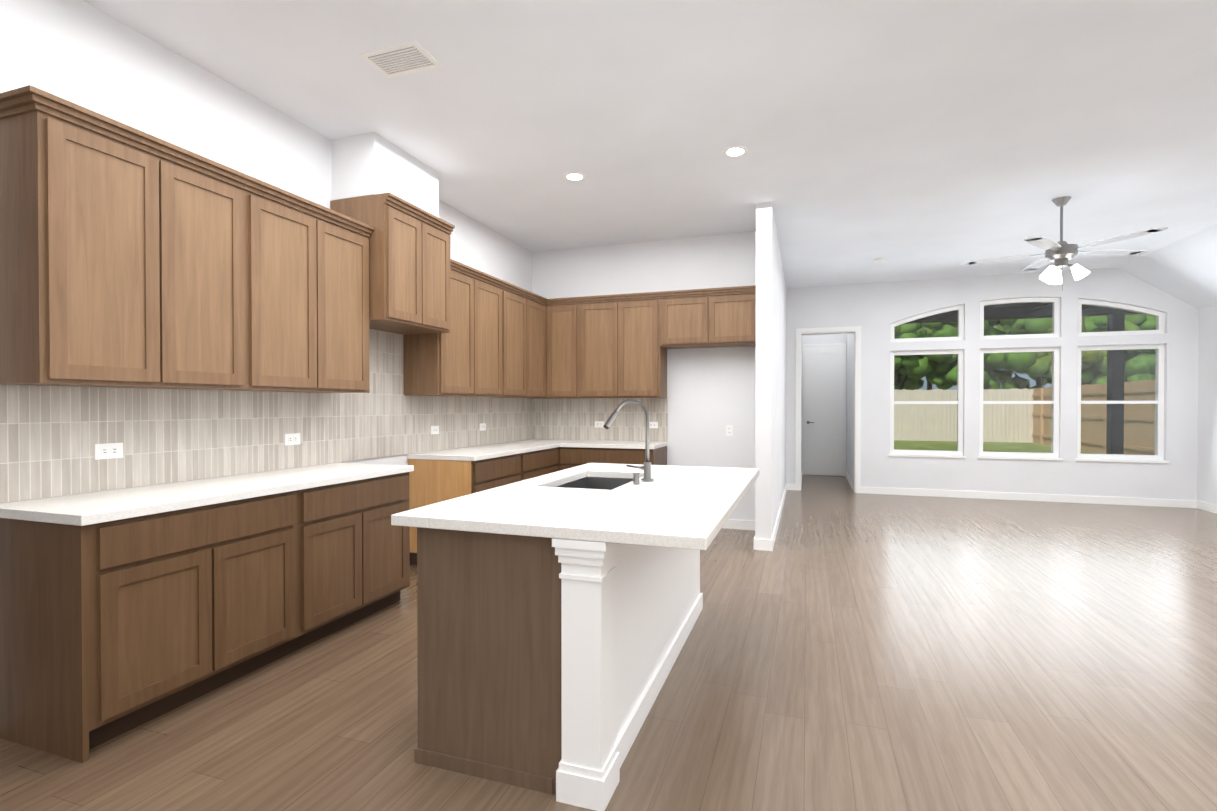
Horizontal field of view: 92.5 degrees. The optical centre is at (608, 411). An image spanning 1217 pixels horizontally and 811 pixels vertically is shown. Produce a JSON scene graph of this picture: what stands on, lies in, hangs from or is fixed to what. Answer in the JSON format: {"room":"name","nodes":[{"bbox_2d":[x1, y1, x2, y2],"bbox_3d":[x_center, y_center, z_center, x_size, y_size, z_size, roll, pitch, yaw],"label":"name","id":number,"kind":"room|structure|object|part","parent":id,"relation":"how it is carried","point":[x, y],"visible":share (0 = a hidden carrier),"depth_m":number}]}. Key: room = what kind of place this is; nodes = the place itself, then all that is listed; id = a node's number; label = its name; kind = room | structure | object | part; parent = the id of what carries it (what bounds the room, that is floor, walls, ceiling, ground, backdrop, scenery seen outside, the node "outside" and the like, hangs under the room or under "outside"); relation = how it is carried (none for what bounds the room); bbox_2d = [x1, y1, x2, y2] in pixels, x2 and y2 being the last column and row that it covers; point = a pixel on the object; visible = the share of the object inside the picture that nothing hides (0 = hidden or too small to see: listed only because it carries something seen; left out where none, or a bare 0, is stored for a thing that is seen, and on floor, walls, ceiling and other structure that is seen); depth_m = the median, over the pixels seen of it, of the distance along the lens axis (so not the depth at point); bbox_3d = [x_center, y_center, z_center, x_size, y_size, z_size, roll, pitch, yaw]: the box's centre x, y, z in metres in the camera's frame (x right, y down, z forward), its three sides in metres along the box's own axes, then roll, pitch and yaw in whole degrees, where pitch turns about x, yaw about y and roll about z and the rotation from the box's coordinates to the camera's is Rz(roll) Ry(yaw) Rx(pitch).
{"room":"kitchen","nodes":[
{"label":"kitchen","id":0,"kind":"room"},
{"bbox_2d":[0,0,531,501],"bbox_3d":[-1.612,-0.307,4.679,0.560,3.150,5.200,0,1,19],"label":"wall","id":1,"kind":"structure","parent":0,"point":[84,54],"depth_m":3.20},
{"bbox_2d":[0,97,179,388],"bbox_3d":[-2.247,-0.644,2.513,0.349,1.062,0.495,0,1,19],"label":"upper cabinet","id":2,"kind":"object","parent":1,"relation":"attached to","point":[131,257],"depth_m":2.36},
{"bbox_2d":[180,153,251,390],"bbox_3d":[-2.128,-0.647,2.862,0.349,1.062,0.496,0,1,19],"label":"upper cabinet","id":3,"kind":"object","parent":1,"relation":"attached to","point":[216,206],"depth_m":2.88},
{"bbox_2d":[0,329,532,502],"bbox_3d":[-1.705,-0.135,4.635,0.008,0.974,4.923,0,1,19],"label":"backsplash","id":4,"kind":"structure","parent":1,"relation":"attached to","point":[50,436],"depth_m":3.24},
{"bbox_2d":[94,443,122,459],"bbox_3d":[-2.344,0.186,2.735,0.008,0.072,0.116,0,1,19],"label":"electrical outlet","id":5,"kind":"object","parent":4,"relation":"attached to","point":[108,450],"visible":1,"depth_m":2.73},
{"bbox_2d":[284,433,299,444],"bbox_3d":[-2.011,0.177,3.710,0.008,0.072,0.116,0,1,19],"label":"electrical outlet","id":6,"kind":"object","parent":4,"relation":"attached to","point":[292,439],"visible":1,"depth_m":3.71},
{"bbox_2d":[431,426,438,433],"bbox_3d":[-1.528,0.164,5.130,0.008,0.072,0.116,0,1,19],"label":"electrical outlet","id":7,"kind":"object","parent":4,"relation":"attached to","point":[434,429],"visible":1,"depth_m":5.13},
{"bbox_2d":[479,423,485,430],"bbox_3d":[-1.270,0.157,5.887,0.008,0.072,0.116,0,1,19],"label":"electrical outlet","id":8,"kind":"object","parent":4,"relation":"attached to","point":[482,426],"visible":1,"depth_m":5.87},
{"bbox_2d":[252,185,327,392],"bbox_3d":[-1.964,-0.651,3.343,0.349,1.062,0.520,0,1,19],"label":"upper cabinet","id":9,"kind":"object","parent":1,"relation":"attached to","point":[290,238],"depth_m":3.29},
{"bbox_2d":[328,213,371,392],"bbox_3d":[-1.837,-0.655,3.715,0.349,1.062,0.520,0,1,19],"label":"upper cabinet","id":10,"kind":"object","parent":1,"relation":"attached to","point":[348,244],"depth_m":3.72},
{"bbox_2d":[330,192,454,334],"bbox_3d":[-1.561,-1.036,4.296,0.494,0.835,0.756,0,1,19],"label":"upper cabinet","id":11,"kind":"object","parent":1,"relation":"attached to","point":[409,271],"visible":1,"depth_m":4.08},
{"bbox_2d":[403,263,478,396],"bbox_3d":[-1.415,-0.666,4.955,0.349,1.062,0.572,0,1,19],"label":"upper cabinet","id":12,"kind":"object","parent":1,"relation":"attached to","point":[434,364],"depth_m":4.82},
{"bbox_2d":[479,275,506,397],"bbox_3d":[-1.271,-0.670,5.377,0.349,1.062,0.572,0,1,19],"label":"upper cabinet","id":13,"kind":"object","parent":1,"relation":"attached to","point":[503,339],"depth_m":5.42},
{"bbox_2d":[503,283,522,397],"bbox_3d":[-1.087,-0.675,5.916,0.349,1.062,0.566,0,1,19],"label":"upper cabinet","id":14,"kind":"object","parent":1,"relation":"attached to","point":[514,298],"depth_m":5.83},
{"bbox_2d":[523,291,550,398],"bbox_3d":[-0.916,-0.679,6.323,0.411,1.062,0.567,0,1,19],"label":"upper cabinet","id":15,"kind":"object","parent":1,"relation":"attached to","point":[536,309],"depth_m":6.30},
{"bbox_2d":[0,475,1216,810],"bbox_3d":[1.697,1.329,3.461,17.000,0.100,18.000,0,1,19],"label":"floor","id":16,"kind":"structure","parent":0,"point":[844,647],"depth_m":2.64},
{"bbox_2d":[0,489,303,762],"bbox_3d":[-2.053,0.849,2.679,0.619,0.876,0.950,0,1,19],"label":"base cabinet","id":17,"kind":"object","parent":16,"relation":"on","point":[111,630],"depth_m":2.31},
{"bbox_2d":[0,462,413,525],"bbox_3d":[-1.901,0.387,3.102,0.630,0.039,1.885,0,1,19],"label":"countertop","id":18,"kind":"structure","parent":17,"relation":"on","point":[84,509],"depth_m":2.64},
{"bbox_2d":[304,472,409,646],"bbox_3d":[-1.753,0.841,3.560,0.619,0.876,0.910,0,1,19],"label":"base cabinet","id":19,"kind":"object","parent":16,"relation":"on","point":[357,563],"depth_m":3.40},
{"bbox_2d":[408,453,523,565],"bbox_3d":[-1.229,0.827,5.096,0.619,0.876,0.824,0,1,19],"label":"base cabinet","id":20,"kind":"object","parent":16,"relation":"on","point":[433,481],"depth_m":4.75},
{"bbox_2d":[407,439,574,460],"bbox_3d":[-0.985,0.362,5.786,0.633,0.039,2.308,0,1,19],"label":"countertop","id":21,"kind":"structure","parent":20,"relation":"on","point":[479,452],"depth_m":5.19},
{"bbox_2d":[524,447,563,479],"bbox_3d":[-0.921,0.819,5.889,0.689,0.876,0.877,0,1,19],"label":"base cabinet","id":22,"kind":"object","parent":16,"relation":"on","point":[546,461],"depth_m":5.83},
{"bbox_2d":[415,477,702,810],"bbox_3d":[-0.048,0.847,2.937,0.768,0.875,2.009,0,1,19],"label":"kitchen island","id":23,"kind":"object","parent":16,"relation":"on","point":[544,665],"visible":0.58,"depth_m":2.04},
{"bbox_2d":[391,463,758,549],"bbox_3d":[0.083,0.360,2.914,1.150,0.096,2.060,0,1,19],"label":"island countertop","id":24,"kind":"structure","parent":23,"relation":"on","point":[686,507],"depth_m":2.28},
{"bbox_2d":[557,477,632,489],"bbox_3d":[-0.060,0.513,3.164,0.424,0.210,0.744,0,1,19],"label":"sink basin","id":25,"kind":"object","parent":24,"relation":"in","point":[599,483],"visible":0.02,"depth_m":3.52},
{"bbox_2d":[603,399,653,481],"bbox_3d":[0.104,0.150,3.105,0.278,0.433,0.064,0,1,19],"label":"faucet","id":26,"kind":"object","parent":24,"relation":"on","point":[646,467],"visible":1,"depth_m":3.07},
{"bbox_3d":[0.141,0.340,2.946,0.038,0.056,0.038,0,1,19],"label":"sink button","id":27,"kind":"part","parent":24,"relation":"part of"},
{"bbox_2d":[564,446,666,468],"bbox_3d":[0.041,0.816,6.296,1.047,0.876,0.689,0,1,19],"label":"base cabinet","id":28,"kind":"object","parent":16,"relation":"on","point":[573,456],"depth_m":6.05},
{"bbox_2d":[561,440,667,448],"bbox_3d":[0.084,0.357,6.308,0.998,0.039,0.630,0,1,19],"label":"countertop","id":29,"kind":"structure","parent":28,"relation":"on","point":[577,443],"depth_m":6.13},
{"bbox_2d":[532,231,755,520],"bbox_3d":[0.383,-0.325,6.640,2.670,3.150,0.200,0,1,19],"label":"wall","id":30,"kind":"structure","parent":0,"point":[710,394],"depth_m":6.35},
{"bbox_2d":[551,299,578,398],"bbox_3d":[-0.476,-0.681,6.605,0.399,1.062,0.411,0,1,19],"label":"upper cabinet","id":31,"kind":"object","parent":30,"relation":"attached to","point":[564,312],"depth_m":6.46},
{"bbox_2d":[533,398,667,441],"bbox_3d":[-0.124,0.092,6.704,1.648,0.483,0.008,0,1,19],"label":"backsplash","id":32,"kind":"structure","parent":30,"relation":"attached to","point":[567,419],"depth_m":6.70},
{"bbox_2d":[595,421,603,427],"bbox_3d":[-0.104,0.149,6.689,0.116,0.072,0.008,0,1,19],"label":"electrical outlet","id":33,"kind":"object","parent":32,"relation":"attached to","point":[599,424],"visible":0.98,"depth_m":6.69},
{"bbox_2d":[649,422,657,427],"bbox_3d":[0.492,0.151,6.486,0.116,0.072,0.008,0,1,19],"label":"electrical outlet","id":34,"kind":"object","parent":32,"relation":"attached to","point":[653,424],"visible":0.92,"depth_m":6.48},
{"bbox_2d":[579,295,622,397],"bbox_3d":[-0.030,-0.680,6.486,0.522,1.062,0.349,0,1,19],"label":"upper cabinet","id":35,"kind":"object","parent":30,"relation":"attached to","point":[600,320],"depth_m":6.33},
{"bbox_2d":[623,295,666,397],"bbox_3d":[0.345,-0.679,6.358,0.522,1.062,0.349,0,1,19],"label":"upper cabinet","id":36,"kind":"object","parent":30,"relation":"attached to","point":[644,362],"depth_m":6.18},
{"bbox_2d":[659,291,714,348],"bbox_3d":[0.862,-0.947,6.179,0.572,0.522,0.349,0,1,19],"label":"upper cabinet","id":37,"kind":"object","parent":30,"relation":"attached to","point":[687,320],"depth_m":6.02},
{"bbox_2d":[726,425,732,435],"bbox_3d":[1.291,0.204,6.225,0.072,0.116,0.008,0,1,19],"label":"outlet","id":38,"kind":"object","parent":30,"relation":"attached to","point":[729,430],"visible":1,"depth_m":6.22},
{"bbox_2d":[715,287,755,346],"bbox_3d":[1.285,-0.946,6.035,0.572,0.522,0.349,0,1,19],"label":"upper cabinet","id":39,"kind":"object","parent":30,"relation":"attached to","point":[735,311],"depth_m":5.86},
{"bbox_2d":[82,0,1216,306],"bbox_3d":[1.697,-1.946,3.430,17.000,0.150,18.000,0,1,19],"label":"ceiling","id":40,"kind":"structure","parent":0,"point":[924,138],"depth_m":3.64},
{"bbox_2d":[359,41,441,77],"bbox_3d":[-1.100,-1.861,3.096,0.350,0.012,0.230,0,1,19],"label":"ceiling vent","id":41,"kind":"object","parent":40,"relation":"in","point":[411,57],"visible":1,"depth_m":3.08},
{"bbox_2d":[564,172,584,180],"bbox_3d":[-0.271,-1.878,4.662,0.170,0.008,0.170,0,1,19],"label":"recessed light","id":42,"kind":"object","parent":40,"relation":"in","point":[574,176],"visible":1,"depth_m":4.65},
{"bbox_2d":[723,146,746,156],"bbox_3d":[0.915,-1.873,4.205,0.170,0.008,0.170,0,1,19],"label":"recessed light","id":43,"kind":"object","parent":40,"relation":"in","point":[735,151],"visible":1,"depth_m":4.19},
{"bbox_2d":[874,258,884,262],"bbox_3d":[3.393,-1.885,7.290,0.130,0.042,0.130,0,1,19],"label":"smoke detector","id":44,"kind":"object","parent":40,"relation":"attached to","point":[879,260],"visible":1,"depth_m":7.25},
{"bbox_2d":[961,196,1167,290],"bbox_3d":[4.036,-1.477,5.236,1.455,0.820,1.404,0,1,19],"label":"ceiling fan","id":45,"kind":"object","parent":40,"relation":"hanging from","point":[1060,253],"visible":1,"depth_m":5.13},
{"bbox_2d":[755,202,786,539],"bbox_3d":[2.059,-0.330,7.205,0.140,3.150,4.050,0,1,19],"label":"wall","id":46,"kind":"structure","parent":0,"point":[771,370],"depth_m":5.30},
{"bbox_2d":[801,405,801,470],"bbox_3d":[3.223,-0.359,10.294,0.350,3.150,2.150,0,1,19],"label":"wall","id":47,"kind":"structure","parent":0,"point":[801,437],"depth_m":10.74},
{"bbox_2d":[802,334,846,475],"bbox_3d":[4.152,-0.366,11.034,0.930,3.150,0.150,0,1,19],"label":"wall","id":48,"kind":"structure","parent":0,"point":[825,339],"depth_m":10.97},
{"bbox_2d":[802,343,845,475],"bbox_3d":[4.050,-0.030,10.957,0.770,2.480,0.063,0,1,19],"label":"hall door","id":49,"kind":"structure","parent":48,"relation":"in","point":[824,420],"depth_m":10.98},
{"bbox_2d":[846,333,853,482],"bbox_3d":[4.179,-0.355,9.889,0.140,3.150,2.000,0,1,19],"label":"wall","id":50,"kind":"structure","parent":0,"point":[850,414],"depth_m":9.87},
{"bbox_2d":[786,267,1198,499],"bbox_3d":[5.229,-0.341,8.369,5.390,3.150,0.200,0,1,19],"label":"wall","id":51,"kind":"structure","parent":0,"point":[875,311],"depth_m":8.17},
{"bbox_2d":[796,326,860,492],"bbox_3d":[3.381,-0.027,8.994,0.930,2.510,0.216,0,1,19],"label":"door frame","id":52,"kind":"structure","parent":51,"relation":"attached to","point":[855,330],"depth_m":8.85},
{"bbox_2d":[722,471,1216,550],"bbox_3d":[-0.364,1.227,3.687,12.550,0.100,16.700,0,1,19],"label":"baseboard","id":53,"kind":"structure","parent":51,"relation":"attached to","point":[764,544],"depth_m":7.88},
{"bbox_2d":[888,298,1168,462],"bbox_3d":[5.730,-0.459,8.148,3.300,2.249,0.156,0,1,19],"label":"window frames","id":54,"kind":"structure","parent":51,"relation":"in","point":[1158,402],"depth_m":8.08},
{"bbox_2d":[1118,223,1216,308],"bbox_3d":[4.913,-1.475,0.701,1.050,0.741,14.900,0,1,19],"label":"ceiling","id":55,"kind":"structure","parent":0,"point":[1184,269],"depth_m":6.95},
{"bbox_2d":[1197,305,1216,504],"bbox_3d":[5.315,-0.269,0.575,0.200,3.150,14.900,0,1,19],"label":"wall","id":56,"kind":"structure","parent":0,"point":[1207,431],"depth_m":7.29},
{"label":"outside","id":57,"kind":"structure","parent":0,"visible":0},
{"bbox_2d":[894,440,1097,453],"bbox_3d":[15.941,1.172,31.304,70.000,0.200,50.100,0,1,19],"label":"lawn","id":58,"kind":"structure","parent":57,"point":[928,444],"depth_m":19.59},
{"bbox_2d":[894,388,1032,442],"bbox_3d":[10.143,0.134,23.529,12.034,2.020,0.060,0,1,19],"label":"fence","id":59,"kind":"object","parent":58,"relation":"on","point":[1022,395],"depth_m":22.46},
{"bbox_2d":[894,314,1155,389],"bbox_3d":[20.207,-4.848,28.698,27.184,11.888,13.049,0,1,19],"label":"trees","id":60,"kind":"object","parent":58,"relation":"on","point":[1039,375],"depth_m":24.52},
{"bbox_2d":[1032,379,1154,454],"bbox_3d":[13.612,0.208,15.456,0.110,2.020,13.014,0,1,19],"label":"fence","id":61,"kind":"object","parent":58,"relation":"on","point":[1041,414],"depth_m":16.50},
{"bbox_3d":[7.752,1.245,9.849,6.660,0.050,4.200,0,1,19],"label":"patio slab","id":62,"kind":"object","parent":58,"relation":"on","visible":0},
{"bbox_2d":[1106,313,1124,453],"bbox_3d":[9.059,-0.260,10.414,0.240,2.950,0.240,0,1,19],"label":"patio post","id":63,"kind":"object","parent":62,"relation":"on","point":[1111,321],"depth_m":10.34},
{"bbox_2d":[904,303,1140,323],"bbox_3d":[7.591,-1.900,9.346,6.660,0.350,3.200,0,1,19],"label":"roof","id":64,"kind":"structure","parent":63,"relation":"on","point":[1011,311],"depth_m":10.77}
]}

